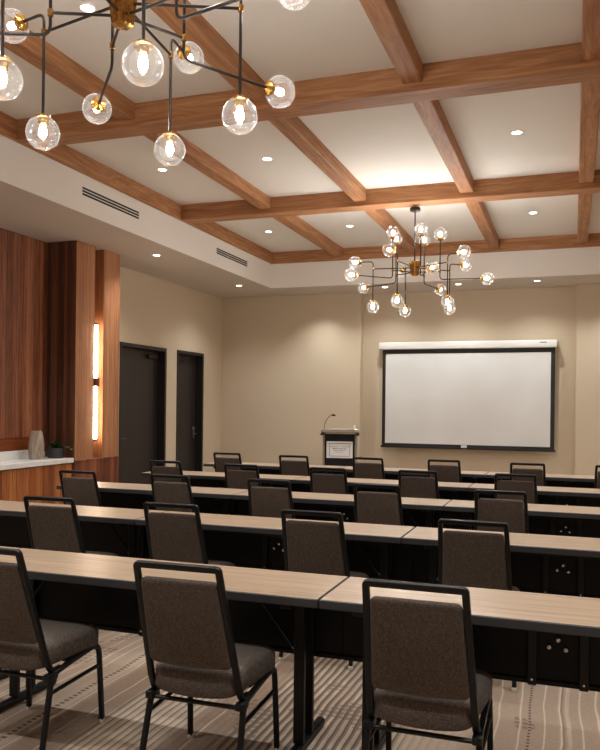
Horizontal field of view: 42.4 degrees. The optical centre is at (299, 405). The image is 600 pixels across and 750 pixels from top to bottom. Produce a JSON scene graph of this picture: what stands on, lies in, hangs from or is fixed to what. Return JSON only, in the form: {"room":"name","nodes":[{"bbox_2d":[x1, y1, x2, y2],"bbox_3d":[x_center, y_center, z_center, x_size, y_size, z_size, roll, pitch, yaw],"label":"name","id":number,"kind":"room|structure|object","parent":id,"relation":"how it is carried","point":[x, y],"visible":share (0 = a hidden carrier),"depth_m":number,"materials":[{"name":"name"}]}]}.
{"room":"conference room","nodes":[
{"label":"conference room","id":0,"kind":"room"},
{"bbox_2d":[3,266,222,471],"bbox_3d":[-4.517,-0.315,6.778,0.240,3.570,18.170,1,0,19],"label":"wall","id":1,"kind":"structure","parent":0,"point":[156,312],"depth_m":13.19,"materials":[{"name":"beige paint"}]},
{"bbox_2d":[0,436,43,451],"bbox_3d":[-4.123,0.463,7.527,0.020,0.153,5.050,1,0,19],"label":"panelling","id":2,"kind":"object","parent":1,"relation":"attached to","point":[6,444],"visible":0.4,"depth_m":9.38,"materials":[{"name":"brown wood"}]},
{"bbox_2d":[0,450,44,460],"bbox_3d":[-3.913,0.595,8.087,0.025,0.102,3.847,1,0,19],"label":"backsplash","id":3,"kind":"structure","parent":1,"relation":"attached to","point":[19,454],"depth_m":9.36,"materials":[{"name":"white stone"}]},
{"bbox_2d":[0,228,46,438],"bbox_3d":[-4.104,-0.855,7.525,0.030,2.478,5.050,1,0,19],"label":"panelling","id":4,"kind":"object","parent":1,"relation":"attached to","point":[23,259],"visible":1,"depth_m":9.47,"materials":[{"name":"brown wood"}]},
{"bbox_2d":[118,342,166,483],"bbox_3d":[-2.561,0.270,12.252,0.211,2.444,1.398,1,0,19],"label":"door","id":5,"kind":"structure","parent":1,"relation":"in","point":[142,368],"depth_m":12.38,"materials":[{"name":"black wood"}]},
{"bbox_2d":[176,350,203,471],"bbox_3d":[-2.061,0.273,13.667,0.211,2.449,1.147,1,0,19],"label":"door","id":6,"kind":"structure","parent":1,"relation":"in","point":[190,365],"depth_m":13.96,"materials":[{"name":"black wood"}]},
{"bbox_2d":[0,0,599,251],"bbox_3d":[-0.181,-2.722,4.805,6.540,0.100,16.420,1,0,19],"label":"ceiling","id":7,"kind":"structure","parent":0,"point":[385,146],"depth_m":7.07,"materials":[{"name":"paint"}]},
{"bbox_2d":[0,9,134,120],"bbox_3d":[-2.041,-2.628,5.488,0.156,0.150,3.012,1,0,19],"label":"ceiling beam","id":8,"kind":"structure","parent":7,"relation":"attached to","point":[58,65],"depth_m":6.00,"materials":[{"name":"brown wood"}]},
{"bbox_2d":[78,3,96,12],"bbox_3d":[-1.435,-2.682,5.226,0.127,0.006,0.127,1,0,19],"label":"recessed light","id":9,"kind":"object","parent":7,"relation":"in","point":[84,7],"visible":0.94,"depth_m":5.22,"materials":[{"name":"white ceramic"}]},
{"bbox_2d":[0,111,272,263],"bbox_3d":[-3.201,-2.611,5.872,0.033,0.210,16.320,1,0,19],"label":"ceiling beam","id":10,"kind":"structure","parent":7,"relation":"attached to","point":[65,155],"depth_m":9.12,"materials":[{"name":"brown wood"}]},
{"bbox_2d":[157,168,167,171],"bbox_3d":[-1.567,-2.684,8.816,0.127,0.006,0.127,1,0,19],"label":"recessed light","id":11,"kind":"object","parent":7,"relation":"in","point":[158,169],"visible":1,"depth_m":8.80,"materials":[{"name":"white ceramic"}]},
{"bbox_2d":[146,0,266,102],"bbox_3d":[-0.843,-2.615,5.065,0.156,0.150,3.012,1,0,19],"label":"ceiling beam","id":12,"kind":"structure","parent":7,"relation":"attached to","point":[218,53],"depth_m":5.56,"materials":[{"name":"brown wood"}]},
{"bbox_2d":[143,132,269,208],"bbox_3d":[-0.956,-2.616,8.557,0.156,0.150,3.012,1,0,19],"label":"ceiling beam","id":13,"kind":"structure","parent":7,"relation":"attached to","point":[196,157],"depth_m":8.55,"materials":[{"name":"brown wood"}]},
{"bbox_2d":[261,157,272,160],"bbox_3d":[-0.354,-2.670,8.387,0.127,0.006,0.127,1,0,19],"label":"recessed light","id":14,"kind":"object","parent":7,"relation":"in","point":[263,158],"visible":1,"depth_m":8.38,"materials":[{"name":"white ceramic"}]},
{"bbox_2d":[273,216,342,256],"bbox_3d":[0.141,-2.604,11.662,0.156,0.150,3.107,1,0,19],"label":"ceiling beam","id":15,"kind":"structure","parent":7,"relation":"attached to","point":[294,223],"depth_m":11.60,"materials":[{"name":"brown wood"}]},
{"bbox_2d":[17,42,599,148],"bbox_3d":[0.368,-2.571,6.363,6.370,0.210,0.245,1,0,19],"label":"ceiling beam","id":16,"kind":"structure","parent":7,"relation":"attached to","point":[559,64],"depth_m":6.25,"materials":[{"name":"brown wood"}]},
{"bbox_2d":[269,117,365,201],"bbox_3d":[0.241,-2.603,8.134,0.156,0.150,3.012,1,0,19],"label":"ceiling beam","id":17,"kind":"structure","parent":7,"relation":"attached to","point":[294,129],"depth_m":7.92,"materials":[{"name":"brown wood"}]},
{"bbox_2d":[181,169,599,223],"bbox_3d":[1.451,-2.559,9.427,6.370,0.210,0.235,1,0,19],"label":"ceiling beam","id":18,"kind":"structure","parent":7,"relation":"attached to","point":[566,183],"depth_m":9.41,"materials":[{"name":"brown wood"}]},
{"bbox_2d":[344,206,493,316],"bbox_3d":[1.377,-1.783,9.549,1.763,1.284,1.803,1,0,45],"label":"globe chandelier","id":19,"kind":"object","parent":18,"relation":"hanging from","point":[415,265],"visible":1,"depth_m":9.43,"materials":[{"name":"clear glass"}]},
{"bbox_2d":[359,0,422,83],"bbox_3d":[0.381,-2.601,4.633,0.156,0.150,3.012,1,0,19],"label":"ceiling beam","id":20,"kind":"structure","parent":7,"relation":"attached to","point":[385,17],"depth_m":5.35,"materials":[{"name":"brown wood"}]},
{"bbox_2d":[365,209,417,252],"bbox_3d":[1.338,-2.590,11.238,0.156,0.150,3.107,1,0,19],"label":"ceiling beam","id":21,"kind":"structure","parent":7,"relation":"attached to","point":[382,217],"depth_m":11.03,"materials":[{"name":"brown wood"}]},
{"bbox_2d":[273,233,599,263],"bbox_3d":[2.530,-2.547,12.481,6.370,0.210,0.033,1,0,19],"label":"ceiling beam","id":22,"kind":"structure","parent":7,"relation":"attached to","point":[559,241],"depth_m":12.51,"materials":[{"name":"brown wood"}]},
{"bbox_2d":[413,100,473,192],"bbox_3d":[1.465,-2.589,7.702,0.156,0.150,3.012,1,0,19],"label":"ceiling beam","id":23,"kind":"structure","parent":7,"relation":"attached to","point":[431,113],"depth_m":7.45,"materials":[{"name":"brown wood"}]},
{"bbox_2d":[466,202,498,247],"bbox_3d":[2.562,-2.577,10.806,0.156,0.150,3.107,1,0,19],"label":"ceiling beam","id":24,"kind":"structure","parent":7,"relation":"attached to","point":[478,210],"depth_m":10.70,"materials":[{"name":"brown wood"}]},
{"bbox_2d":[510,130,523,134],"bbox_3d":[2.103,-2.643,7.498,0.127,0.006,0.127,1,0,19],"label":"recessed light","id":25,"kind":"object","parent":7,"relation":"in","point":[515,132],"visible":1,"depth_m":7.49,"materials":[{"name":"white ceramic"}]},
{"bbox_2d":[577,193,592,242],"bbox_3d":[3.805,-2.563,10.367,0.156,0.150,3.107,1,0,19],"label":"ceiling beam","id":26,"kind":"structure","parent":7,"relation":"attached to","point":[584,200],"depth_m":10.19,"materials":[{"name":"brown wood"}]},
{"bbox_2d":[579,80,599,183],"bbox_3d":[2.708,-2.575,7.262,0.156,0.150,3.012,1,0,19],"label":"ceiling beam","id":27,"kind":"structure","parent":7,"relation":"attached to","point":[590,91],"depth_m":6.99,"materials":[{"name":"brown wood"}]},
{"bbox_2d":[582,0,599,60],"bbox_3d":[1.624,-2.587,4.193,0.156,0.150,3.012,1,0,19],"label":"ceiling beam","id":28,"kind":"structure","parent":7,"relation":"attached to","point":[590,13],"depth_m":5.18,"materials":[{"name":"brown wood"}]},
{"bbox_3d":[-0.716,-2.583,3.296,6.370,0.210,0.240,1,0,19],"label":"ceiling beam","id":29,"kind":"structure","parent":7,"relation":"attached to","visible":0},
{"bbox_2d":[0,0,309,165],"bbox_3d":[-0.775,-1.836,3.418,1.803,1.284,1.763,1,0,-26],"label":"globe chandelier","id":30,"kind":"object","parent":29,"relation":"hanging from","point":[122,15],"visible":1,"depth_m":3.45,"materials":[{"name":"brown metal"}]},
{"bbox_2d":[0,55,12,71],"bbox_3d":[-1.164,-1.340,3.027,0.076,0.057,0.076,1,0,37],"label":"socket","id":31,"kind":"object","parent":30,"relation":"attached to","point":[5,61],"depth_m":3.01,"materials":[{"name":"gold metal"}]},
{"bbox_2d":[14,14,27,30],"bbox_3d":[-1.342,-1.838,3.716,0.059,0.076,0.076,1,0,37],"label":"socket","id":32,"kind":"object","parent":30,"relation":"attached to","point":[20,22],"depth_m":3.70,"materials":[{"name":"gold metal"}]},
{"bbox_2d":[35,113,50,125],"bbox_3d":[-1.203,-1.340,3.625,0.076,0.057,0.076,1,0,37],"label":"socket","id":33,"kind":"object","parent":30,"relation":"attached to","point":[43,119],"depth_m":3.61,"materials":[{"name":"gold metal"}]},
{"bbox_2d":[91,97,105,111],"bbox_3d":[-1.071,-1.594,4.099,0.062,0.078,0.069,1,0,37],"label":"socket","id":34,"kind":"object","parent":30,"relation":"attached to","point":[98,106],"depth_m":4.08,"materials":[{"name":"gold metal"}]},
{"bbox_2d":[133,38,153,55],"bbox_3d":[-0.583,-1.333,2.879,0.076,0.057,0.076,1,0,37],"label":"socket","id":35,"kind":"object","parent":30,"relation":"attached to","point":[143,46],"depth_m":2.86,"materials":[{"name":"gold metal"}]},
{"bbox_2d":[162,131,177,142],"bbox_3d":[-0.647,-1.334,3.847,0.076,0.057,0.076,1,0,37],"label":"socket","id":36,"kind":"object","parent":30,"relation":"attached to","point":[169,136],"depth_m":3.83,"materials":[{"name":"gold metal"}]},
{"bbox_2d":[177,44,190,58],"bbox_3d":[-0.597,-1.830,4.011,0.072,0.077,0.061,1,0,37],"label":"socket","id":37,"kind":"object","parent":30,"relation":"attached to","point":[179,51],"depth_m":3.99,"materials":[{"name":"gold metal"}]},
{"bbox_2d":[231,94,247,108],"bbox_3d":[-0.263,-1.329,3.386,0.076,0.057,0.076,1,0,37],"label":"socket","id":38,"kind":"object","parent":30,"relation":"attached to","point":[239,100],"depth_m":3.37,"materials":[{"name":"gold metal"}]},
{"bbox_2d":[264,80,275,95],"bbox_3d":[-0.151,-1.584,3.869,0.075,0.077,0.060,1,0,37],"label":"socket","id":39,"kind":"object","parent":30,"relation":"attached to","point":[269,87],"depth_m":3.85,"materials":[{"name":"gold metal"}]},
{"bbox_2d":[0,629,599,749],"bbox_3d":[-0.104,1.569,5.159,9.600,0.100,18.470,1,0,19],"label":"floor","id":40,"kind":"structure","parent":0,"point":[532,717],"depth_m":3.78,"materials":[{"name":"carpet"}]},
{"bbox_2d":[0,546,20,679],"bbox_3d":[-2.425,1.125,4.297,1.828,0.737,0.546,1,0,19],"label":"table","id":41,"kind":"object","parent":40,"relation":"on","point":[2,676],"visible":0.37,"depth_m":4.22,"materials":[{"name":"brown wood"}]},
{"bbox_2d":[0,463,71,503],"bbox_3d":[-3.719,1.095,8.016,0.430,0.768,3.846,1,0,19],"label":"sideboard","id":42,"kind":"object","parent":40,"relation":"on","point":[15,484],"visible":0.51,"depth_m":9.05,"materials":[{"name":"brown wood"}]},
{"bbox_2d":[0,450,73,469],"bbox_3d":[-3.707,0.627,8.014,0.464,0.163,3.847,1,0,19],"label":"countertop","id":43,"kind":"structure","parent":42,"relation":"on","point":[17,459],"depth_m":9.22,"materials":[{"name":"white stone"}]},
{"bbox_2d":[28,431,44,459],"bbox_3d":[-3.212,0.481,9.438,0.192,0.345,0.187,1,0,19],"label":"vase","id":44,"kind":"object","parent":43,"relation":"on","point":[36,449],"visible":1,"depth_m":9.37,"materials":[{"name":"ceramic"}]},
{"bbox_2d":[46,440,71,457],"bbox_3d":[-2.995,0.542,9.657,0.352,0.228,0.214,1,0,19],"label":"potted plant","id":45,"kind":"object","parent":43,"relation":"on","point":[55,451],"visible":0.99,"depth_m":9.61,"materials":[{"name":"green plant"}]},
{"bbox_2d":[0,547,104,749],"bbox_3d":[-1.231,1.048,3.499,0.458,0.917,0.584,1,0,19],"label":"banquet chair","id":46,"kind":"object","parent":40,"relation":"on","point":[29,642],"visible":1,"depth_m":3.33,"materials":[{"name":"fabric"}]},
{"bbox_2d":[23,495,116,555],"bbox_3d":[-1.542,1.044,5.243,0.458,0.917,0.584,1,0,16],"label":"banquet chair","id":47,"kind":"object","parent":40,"relation":"on","point":[52,528],"visible":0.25,"depth_m":5.01,"materials":[{"name":"fabric"}]},
{"bbox_2d":[59,470,102,506],"bbox_3d":[-1.915,1.040,7.188,0.458,0.917,0.584,1,0,17],"label":"banquet chair","id":48,"kind":"object","parent":40,"relation":"on","point":[85,491],"visible":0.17,"depth_m":6.95,"materials":[{"name":"brown fabric"}]},
{"bbox_2d":[44,240,119,482],"bbox_3d":[-2.882,-0.296,10.299,0.496,3.568,0.998,1,0,19],"label":"column","id":49,"kind":"structure","parent":40,"relation":"on","point":[83,281],"depth_m":9.90,"materials":[{"name":"brown wood"}]},
{"bbox_2d":[93,323,99,440],"bbox_3d":[-2.739,-0.309,10.189,0.180,1.547,0.084,1,0,19],"label":"wall sconce","id":50,"kind":"object","parent":49,"relation":"attached to","point":[96,379],"visible":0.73,"depth_m":10.14,"materials":[{"name":"white glass"}]},
{"bbox_2d":[0,500,166,558],"bbox_3d":[-1.893,1.131,5.801,1.828,0.737,0.546,1,0,19],"label":"table","id":51,"kind":"object","parent":40,"relation":"on","point":[103,529],"visible":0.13,"depth_m":5.71,"materials":[{"name":"wood"}]},
{"bbox_2d":[56,482,248,515],"bbox_3d":[-1.365,1.136,7.295,1.828,0.737,0.546,1,0,19],"label":"table","id":52,"kind":"object","parent":40,"relation":"on","point":[209,500],"visible":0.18,"depth_m":7.18,"materials":[{"name":"laminate"}]},
{"bbox_2d":[149,460,184,482],"bbox_3d":[-1.356,1.046,8.518,0.458,0.917,0.584,1,0,18],"label":"banquet chair","id":53,"kind":"object","parent":40,"relation":"on","point":[154,469],"visible":0.07,"depth_m":8.27,"materials":[{"name":"brown fabric"}]},
{"bbox_2d":[150,474,194,512],"bbox_3d":[-1.028,1.050,6.874,0.458,0.917,0.584,1,0,19],"label":"banquet chair","id":54,"kind":"object","parent":40,"relation":"on","point":[164,492],"visible":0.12,"depth_m":6.63,"materials":[{"name":"brown fabric"}]},
{"bbox_2d":[0,548,347,749],"bbox_3d":[-0.701,1.144,3.688,1.828,0.737,0.546,1,0,19],"label":"table","id":55,"kind":"object","parent":40,"relation":"on","point":[278,610],"visible":0.52,"depth_m":3.58,"materials":[{"name":"wood"}]},
{"bbox_2d":[143,502,234,566],"bbox_3d":[-0.706,1.054,4.979,0.458,0.917,0.584,1,0,18],"label":"banquet chair","id":56,"kind":"object","parent":40,"relation":"on","point":[176,537],"visible":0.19,"depth_m":4.75,"materials":[{"name":"fabric"}]},
{"bbox_2d":[133,560,279,749],"bbox_3d":[-0.384,1.057,3.200,0.458,0.917,0.584,1,0,18],"label":"banquet chair","id":57,"kind":"object","parent":40,"relation":"on","point":[186,625],"visible":1,"depth_m":3.02,"materials":[{"name":"brown fabric"}]},
{"bbox_2d":[141,471,304,491],"bbox_3d":[-0.857,1.142,8.733,1.828,0.737,0.546,1,0,19],"label":"table","id":58,"kind":"object","parent":40,"relation":"on","point":[197,478],"visible":0.16,"depth_m":8.62,"materials":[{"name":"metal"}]},
{"bbox_2d":[213,452,242,472],"bbox_3d":[-0.834,1.052,10.009,0.458,0.917,0.584,1,0,19],"label":"banquet chair","id":59,"kind":"object","parent":40,"relation":"on","point":[219,462],"visible":0.1,"depth_m":9.77,"materials":[{"name":"brown fabric"}]},
{"bbox_2d":[224,464,260,488],"bbox_3d":[-0.518,1.056,8.136,0.458,0.917,0.584,1,0,18],"label":"banquet chair","id":60,"kind":"object","parent":40,"relation":"on","point":[234,479],"visible":0.17,"depth_m":7.90,"materials":[{"name":"brown fabric"}]},
{"bbox_2d":[247,479,294,518],"bbox_3d":[-0.172,1.060,6.551,0.458,0.917,0.584,1,0,18],"label":"banquet chair","id":61,"kind":"object","parent":40,"relation":"on","point":[263,501],"visible":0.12,"depth_m":6.32,"materials":[{"name":"brown fabric"}]},
{"bbox_2d":[203,462,344,474],"bbox_3d":[-0.334,1.148,10.214,1.828,0.737,0.546,1,0,19],"label":"table","id":62,"kind":"object","parent":40,"relation":"on","point":[264,468],"visible":0.2,"depth_m":10.08,"materials":[{"name":"metal"}]},
{"bbox_2d":[135,511,414,581],"bbox_3d":[-0.170,1.150,5.192,1.828,0.737,0.546,1,0,19],"label":"table","id":63,"kind":"object","parent":40,"relation":"on","point":[377,551],"visible":0.51,"depth_m":5.09,"materials":[{"name":"wood"}]},
{"bbox_2d":[279,455,309,475],"bbox_3d":[0.004,1.062,9.628,0.458,0.917,0.584,1,0,18],"label":"banquet chair","id":64,"kind":"object","parent":40,"relation":"on","point":[287,467],"visible":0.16,"depth_m":9.38,"materials":[{"name":"brown fabric"}]},
{"bbox_2d":[278,509,368,669],"bbox_3d":[0.153,1.063,4.707,0.458,0.917,0.584,1,0,19],"label":"banquet chair","id":65,"kind":"object","parent":40,"relation":"on","point":[313,547],"visible":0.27,"depth_m":4.48,"materials":[{"name":"fabric"}]},
{"bbox_2d":[309,467,348,493],"bbox_3d":[0.357,1.065,7.827,0.458,0.917,0.584,1,0,19],"label":"banquet chair","id":66,"kind":"object","parent":40,"relation":"on","point":[319,483],"visible":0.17,"depth_m":7.58,"materials":[{"name":"brown fabric"}]},
{"bbox_2d":[320,429,358,465],"bbox_3d":[0.674,0.958,13.079,0.644,1.140,0.540,1,0,5],"label":"lectern","id":67,"kind":"object","parent":40,"relation":"on","point":[339,448],"visible":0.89,"depth_m":12.91,"materials":[{"name":"wood"}]},
{"bbox_2d":[232,491,450,528],"bbox_3d":[0.358,1.156,6.686,1.828,0.737,0.546,1,0,19],"label":"table","id":68,"kind":"object","parent":40,"relation":"on","point":[417,512],"visible":0.36,"depth_m":6.55,"materials":[{"name":"wood"}]},
{"bbox_2d":[352,457,384,478],"bbox_3d":[0.885,1.071,9.380,0.458,0.917,0.584,1,0,19],"label":"banquet chair","id":69,"kind":"object","parent":40,"relation":"on","point":[360,470],"visible":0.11,"depth_m":9.13,"materials":[{"name":"brown fabric"}]},
{"bbox_2d":[353,483,403,525],"bbox_3d":[0.682,1.069,6.270,0.458,0.917,0.584,1,0,19],"label":"banquet chair","id":70,"kind":"object","parent":40,"relation":"on","point":[383,508],"visible":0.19,"depth_m":6.04,"materials":[{"name":"brown fabric"}]},
{"bbox_2d":[292,476,472,500],"bbox_3d":[0.866,1.161,8.124,1.828,0.737,0.546,1,0,19],"label":"table","id":71,"kind":"object","parent":40,"relation":"on","point":[451,491],"visible":0.2,"depth_m":7.98,"materials":[{"name":"laminate"}]},
{"bbox_2d":[336,466,488,483],"bbox_3d":[1.389,1.167,9.605,1.828,0.737,0.546,1,0,19],"label":"table","id":72,"kind":"object","parent":40,"relation":"on","point":[479,477],"visible":0.22,"depth_m":9.43,"materials":[{"name":"metal"}]},
{"bbox_2d":[398,470,438,498],"bbox_3d":[1.204,1.075,7.613,0.458,0.917,0.584,1,0,19],"label":"banquet chair","id":73,"kind":"object","parent":40,"relation":"on","point":[411,487],"visible":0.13,"depth_m":7.37,"materials":[{"name":"brown fabric"}]},
{"bbox_2d":[362,578,492,749],"bbox_3d":[0.481,1.067,2.921,0.458,0.917,0.584,1,0,19],"label":"banquet chair","id":74,"kind":"object","parent":40,"relation":"on","point":[420,657],"visible":1,"depth_m":2.73,"materials":[{"name":"brown fabric"}]},
{"bbox_2d":[428,459,461,482],"bbox_3d":[1.740,1.081,9.152,0.458,0.917,0.584,1,0,19],"label":"banquet chair","id":75,"kind":"object","parent":40,"relation":"on","point":[445,473],"visible":0.16,"depth_m":8.90,"materials":[{"name":"brown fabric"}]},
{"bbox_2d":[319,577,599,749],"bbox_3d":[1.023,1.163,3.079,1.828,0.737,0.546,1,0,19],"label":"table","id":76,"kind":"object","parent":40,"relation":"on","point":[530,638],"visible":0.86,"depth_m":3.17,"materials":[{"name":"wood"}]},
{"bbox_2d":[438,519,519,691],"bbox_3d":[1.010,1.073,4.394,0.458,0.917,0.584,1,0,19],"label":"banquet chair","id":77,"kind":"object","parent":40,"relation":"on","point":[465,558],"visible":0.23,"depth_m":4.17,"materials":[{"name":"fabric"}]},
{"bbox_2d":[402,527,599,597],"bbox_3d":[1.554,1.169,4.583,1.828,0.737,0.546,1,0,19],"label":"table","id":78,"kind":"object","parent":40,"relation":"on","point":[544,564],"visible":0.59,"depth_m":4.67,"materials":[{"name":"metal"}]},
{"bbox_2d":[474,489,528,533],"bbox_3d":[1.549,1.079,5.900,0.458,0.917,0.584,1,0,19],"label":"banquet chair","id":79,"kind":"object","parent":40,"relation":"on","point":[514,513],"visible":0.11,"depth_m":5.66,"materials":[{"name":"fabric"}]},
{"bbox_2d":[494,473,537,503],"bbox_3d":[2.058,1.085,7.343,0.458,0.917,0.584,1,0,19],"label":"banquet chair","id":80,"kind":"object","parent":40,"relation":"on","point":[529,487],"visible":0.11,"depth_m":7.09,"materials":[{"name":"brown fabric"}]},
{"bbox_2d":[444,500,599,537],"bbox_3d":[2.082,1.175,6.077,1.828,0.737,0.546,1,0,19],"label":"table","id":81,"kind":"object","parent":40,"relation":"on","point":[558,520],"visible":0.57,"depth_m":6.12,"materials":[{"name":"wood"}]},
{"bbox_2d":[510,462,545,485],"bbox_3d":[2.591,1.091,8.777,0.458,0.917,0.584,1,0,19],"label":"banquet chair","id":82,"kind":"object","parent":40,"relation":"on","point":[541,474],"visible":0.11,"depth_m":8.52,"materials":[{"name":"brown fabric"}]},
{"bbox_2d":[468,483,599,506],"bbox_3d":[2.591,1.181,7.515,1.828,0.737,0.546,1,0,19],"label":"table","id":83,"kind":"object","parent":40,"relation":"on","point":[568,496],"visible":0.31,"depth_m":7.53,"materials":[{"name":"metal"}]},
{"bbox_2d":[486,472,594,487],"bbox_3d":[3.114,1.186,8.995,1.828,0.737,0.546,1,0,19],"label":"table","id":84,"kind":"object","parent":40,"relation":"on","point":[552,480],"visible":0.36,"depth_m":9.00,"materials":[{"name":"laminate"}]},
{"bbox_2d":[594,465,599,488],"bbox_3d":[3.437,1.100,8.521,0.458,0.917,0.584,1,0,19],"label":"banquet chair","id":85,"kind":"object","parent":40,"relation":"on","point":[597,477],"visible":0.15,"depth_m":8.34,"materials":[{"name":"brown fabric"}]},
{"bbox_2d":[0,134,599,297],"bbox_3d":[-0.059,-2.411,5.159,9.400,0.720,18.270,1,0,19],"label":"ceiling","id":86,"kind":"structure","parent":0,"point":[41,198],"depth_m":11.53,"materials":[{"name":"paint"}]},
{"bbox_2d":[82,186,138,219],"bbox_3d":[-2.155,-2.316,8.889,0.003,0.107,1.174,1,0,19],"label":"ceiling vent","id":87,"kind":"object","parent":86,"relation":"in","point":[86,192],"visible":1,"depth_m":8.84,"materials":[{"name":"metal"}]},
{"bbox_2d":[216,247,246,266],"bbox_3d":[-1.048,-2.298,12.025,0.003,0.104,1.164,1,0,19],"label":"ceiling vent","id":88,"kind":"object","parent":86,"relation":"in","point":[225,254],"visible":1,"depth_m":11.98,"materials":[{"name":"metal"}]},
{"bbox_2d":[221,284,599,475],"bbox_3d":[2.893,-0.233,13.583,9.200,3.570,0.400,1,0,19],"label":"wall","id":89,"kind":"structure","parent":0,"point":[290,364],"depth_m":14.10,"materials":[{"name":"beige paint"}]},
{"bbox_2d":[379,340,557,451],"bbox_3d":[2.872,-0.175,13.480,3.038,1.875,0.206,1,0,19],"label":"projection screen","id":90,"kind":"object","parent":89,"relation":"attached to","point":[469,395],"visible":1,"depth_m":13.41,"materials":[{"name":"white fabric"}]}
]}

